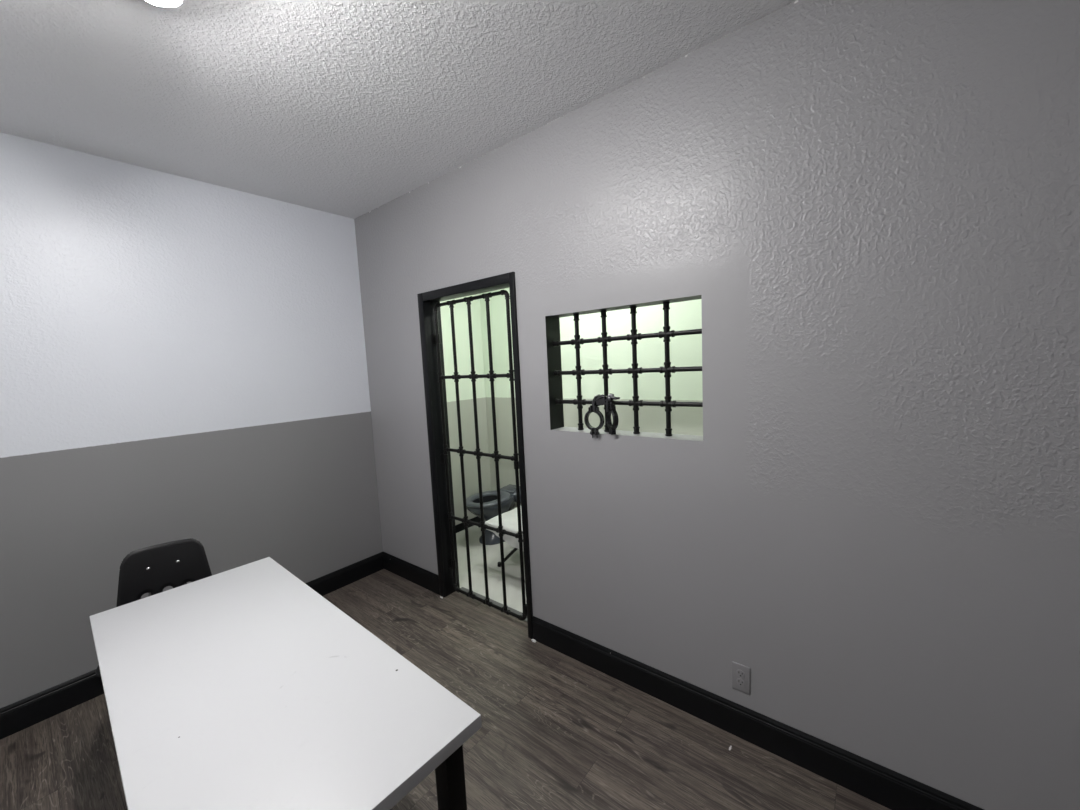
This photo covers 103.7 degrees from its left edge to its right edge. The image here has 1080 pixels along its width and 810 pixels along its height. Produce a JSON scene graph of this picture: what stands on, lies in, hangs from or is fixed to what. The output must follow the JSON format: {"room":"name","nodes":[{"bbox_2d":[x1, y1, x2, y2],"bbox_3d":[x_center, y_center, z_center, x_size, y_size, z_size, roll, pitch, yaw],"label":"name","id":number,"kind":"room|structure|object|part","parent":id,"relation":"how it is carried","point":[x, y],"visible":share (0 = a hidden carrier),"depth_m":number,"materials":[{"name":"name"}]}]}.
{"room":"prison interior","nodes":[
{"label":"prison interior","id":0,"kind":"room"},
{"bbox_2d":[0,132,382,707],"bbox_3d":[-2.437,0.136,2.078,0.120,2.762,3.370,2,7,39],"label":"wall","id":1,"kind":"structure","parent":0,"point":[181,358],"depth_m":2.35,"materials":[{"name":"paint"}]},
{"bbox_2d":[0,552,383,739],"bbox_3d":[-2.284,1.436,2.208,0.015,0.138,3.250,2,7,39],"label":"baseboard","id":2,"kind":"structure","parent":1,"relation":"attached to","point":[15,717],"depth_m":2.12,"materials":[{"name":"black paint"}]},
{"bbox_2d":[0,0,795,218],"bbox_3d":[-0.837,-1.244,0.651,4.340,0.100,3.432,2,7,39],"label":"ceiling","id":3,"kind":"structure","parent":0,"point":[346,108],"depth_m":1.66,"materials":[{"name":"white paint"}]},
{"bbox_2d":[146,0,182,6],"bbox_3d":[-1.042,-1.157,1.135,0.124,0.144,0.124,2,7,39],"label":"ceiling lamp","id":4,"kind":"object","parent":3,"relation":"attached to","point":[165,3],"visible":1,"depth_m":1.17,"materials":[{"name":"white glass"}]},
{"bbox_3d":[-1.041,-1.125,1.138,0.076,0.078,0.076,2,7,39],"label":"bulb","id":5,"kind":"part","parent":4,"relation":"part of","materials":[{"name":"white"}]},
{"bbox_2d":[0,525,890,809],"bbox_3d":[-0.295,1.529,1.478,4.402,0.100,4.809,2,7,39],"label":"floor","id":6,"kind":"structure","parent":0,"point":[557,731],"depth_m":1.84,"materials":[{"name":"wood"}]},
{"bbox_2d":[96,538,211,676],"bbox_3d":[-1.728,1.099,1.979,0.424,0.802,0.456,-7,7,-37],"label":"plastic chair","id":7,"kind":"object","parent":6,"relation":"on","point":[151,569],"visible":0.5,"depth_m":2.09,"materials":[{"name":"plastic"}]},
{"bbox_3d":[-1.714,1.059,1.954,0.424,0.052,0.402,-7,7,-37],"label":"seat","id":8,"kind":"part","parent":7,"relation":"part of","materials":[{"name":"black plastic"}]},
{"bbox_3d":[-1.849,0.854,2.099,0.374,0.325,0.096,-7,7,-37],"label":"backrest","id":9,"kind":"part","parent":7,"relation":"part of","materials":[{"name":"black plastic"}]},
{"bbox_2d":[89,557,481,809],"bbox_3d":[-0.901,1.148,1.358,1.524,0.739,0.598,2,7,41],"label":"table","id":10,"kind":"object","parent":6,"relation":"on","point":[244,687],"visible":1,"depth_m":1.11,"materials":[{"name":"laminate"}]},
{"bbox_3d":[-0.218,1.155,1.099,0.054,0.700,0.054,2,7,41],"label":"leg","id":11,"kind":"part","parent":10,"relation":"part of","materials":[{"name":"black paint"}]},
{"bbox_2d":[466,484,520,544],"bbox_3d":[-0.402,1.038,3.987,0.380,0.413,0.679,2,7,39],"label":"toilet","id":12,"kind":"object","parent":6,"relation":"on","point":[507,493],"visible":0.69,"depth_m":3.85,"materials":[{"name":"grey metal"}]},
{"bbox_2d":[473,495,496,502],"bbox_3d":[-0.479,0.963,3.887,0.256,0.188,0.340,2,7,39],"label":"basin","id":13,"kind":"object","parent":12,"relation":"in","point":[486,498],"depth_m":3.99,"materials":[{"name":"metal"}]},
{"bbox_3d":[-0.479,0.856,3.884,0.380,0.024,0.462,2,7,39],"label":"seat","id":14,"kind":"part","parent":12,"relation":"part of","materials":[{"name":"grey metal"}]},
{"bbox_2d":[485,508,523,566],"bbox_3d":[0.525,1.076,3.013,1.851,0.435,0.798,2,7,39],"label":"cot","id":15,"kind":"object","parent":6,"relation":"on","point":[510,518],"visible":0.05,"depth_m":3.22,"materials":[{"name":"white plastic"}]},
{"bbox_3d":[-0.199,1.126,3.285,0.357,0.345,0.025,2,7,39],"label":"leg","id":16,"kind":"part","parent":15,"relation":"part of","materials":[{"name":"black metal"}]},
{"bbox_2d":[440,294,490,524],"bbox_3d":[-0.991,-0.116,3.984,0.120,2.764,1.439,2,7,39],"label":"wall","id":17,"kind":"structure","parent":0,"point":[460,309],"depth_m":4.21,"materials":[{"name":"paint"}]},
{"bbox_2d":[455,516,480,532],"bbox_3d":[-0.873,1.221,4.073,0.012,0.077,1.193,2,7,39],"label":"baseboard","id":18,"kind":"structure","parent":17,"relation":"attached to","point":[459,527],"depth_m":4.22,"materials":[{"name":"black paint"}]},
{"bbox_2d":[479,288,702,508],"bbox_3d":[0.643,-0.151,3.520,3.012,2.764,0.120,2,7,39],"label":"wall","id":19,"kind":"structure","parent":0,"point":[685,350],"depth_m":3.44,"materials":[{"name":"paint"}]},
{"bbox_2d":[354,0,1079,809],"bbox_3d":[0.275,-0.001,2.140,4.162,2.762,0.125,2,7,39],"label":"wall","id":20,"kind":"structure","parent":0,"point":[870,209],"depth_m":1.48,"materials":[{"name":"grey paint"}]},
{"bbox_2d":[383,551,439,594],"bbox_3d":[-0.998,1.274,3.240,0.733,0.138,0.015,2,7,39],"label":"baseboard","id":21,"kind":"structure","parent":20,"relation":"attached to","point":[426,579],"depth_m":3.21,"materials":[{"name":"black paint"}]},
{"bbox_2d":[417,272,532,638],"bbox_3d":[-0.385,0.310,2.700,0.856,2.100,0.141,2,7,39],"label":"trim","id":22,"kind":"structure","parent":20,"relation":"attached to","point":[427,301],"depth_m":2.85,"materials":[{"name":"black paint"}]},
{"bbox_2d":[432,290,526,620],"bbox_3d":[-0.369,0.331,2.704,0.770,2.015,0.043,1,7,37],"label":"gate","id":23,"kind":"object","parent":20,"relation":"attached to","point":[435,337],"visible":0.98,"depth_m":2.69,"materials":[{"name":"black metal"}]},
{"bbox_3d":[-0.444,-0.656,2.630,0.596,0.021,0.021,2,7,39],"label":"rail","id":24,"kind":"part","parent":23,"relation":"part of","materials":[{"name":"black metal"}]},
{"bbox_3d":[-0.420,-0.180,2.675,0.652,0.021,0.021,2,7,39],"label":"rail","id":25,"kind":"part","parent":23,"relation":"part of","materials":[{"name":"black metal"}]},
{"bbox_3d":[-0.397,0.312,2.723,0.652,0.021,0.021,2,7,39],"label":"rail","id":26,"kind":"part","parent":23,"relation":"part of","materials":[{"name":"black metal"}]},
{"bbox_3d":[-0.373,0.790,2.768,0.652,0.021,0.021,2,7,39],"label":"rail","id":27,"kind":"part","parent":23,"relation":"part of","materials":[{"name":"black metal"}]},
{"bbox_3d":[-0.348,1.317,2.819,0.596,0.021,0.021,2,7,39],"label":"rail","id":28,"kind":"part","parent":23,"relation":"part of","materials":[{"name":"black metal"}]},
{"bbox_2d":[460,587,526,620],"bbox_3d":[-0.283,1.345,2.846,0.770,0.008,0.052,2,7,39],"label":"trim","id":29,"kind":"structure","parent":20,"relation":"attached to","point":[461,588],"depth_m":2.87,"materials":[{"name":"grey metal"}]},
{"bbox_2d":[552,301,702,435],"bbox_3d":[0.392,-0.161,2.028,0.791,0.595,0.031,2,7,39],"label":"bars","id":30,"kind":"object","parent":20,"relation":"in","point":[667,333],"visible":0.89,"depth_m":1.98,"materials":[{"name":"black metal"}]},
{"bbox_2d":[584,393,619,437],"bbox_3d":[0.319,0.051,2.056,0.192,0.218,0.137,2,7,39],"label":"handcuffs","id":31,"kind":"object","parent":30,"relation":"hanging from","point":[598,400],"visible":1,"depth_m":2.03,"materials":[{"name":"black metal"}]},
{"bbox_2d":[732,661,749,694],"bbox_3d":[0.833,1.133,1.760,0.070,0.117,0.008,2,7,39],"label":"wall outlet","id":32,"kind":"object","parent":20,"relation":"attached to","point":[740,673],"visible":1,"depth_m":1.76,"materials":[{"name":"grey paint"}]},
{"bbox_2d":[736,670,744,677],"bbox_3d":[0.831,1.113,1.756,0.033,0.033,0.002,2,7,39],"label":"receptacle","id":33,"kind":"object","parent":32,"relation":"attached to","point":[739,673],"depth_m":1.76,"materials":[{"name":"grey paint"}]},
{"bbox_2d":[736,678,744,686],"bbox_3d":[0.833,1.152,1.760,0.033,0.033,0.002,2,7,39],"label":"receptacle","id":34,"kind":"object","parent":32,"relation":"attached to","point":[740,682],"depth_m":1.76,"materials":[{"name":"grey paint"}]},
{"bbox_2d":[532,616,983,809],"bbox_3d":[0.941,1.329,1.695,2.508,0.138,0.015,2,7,39],"label":"baseboard","id":35,"kind":"structure","parent":20,"relation":"attached to","point":[893,790],"depth_m":1.72,"materials":[{"name":"black paint"}]}
]}

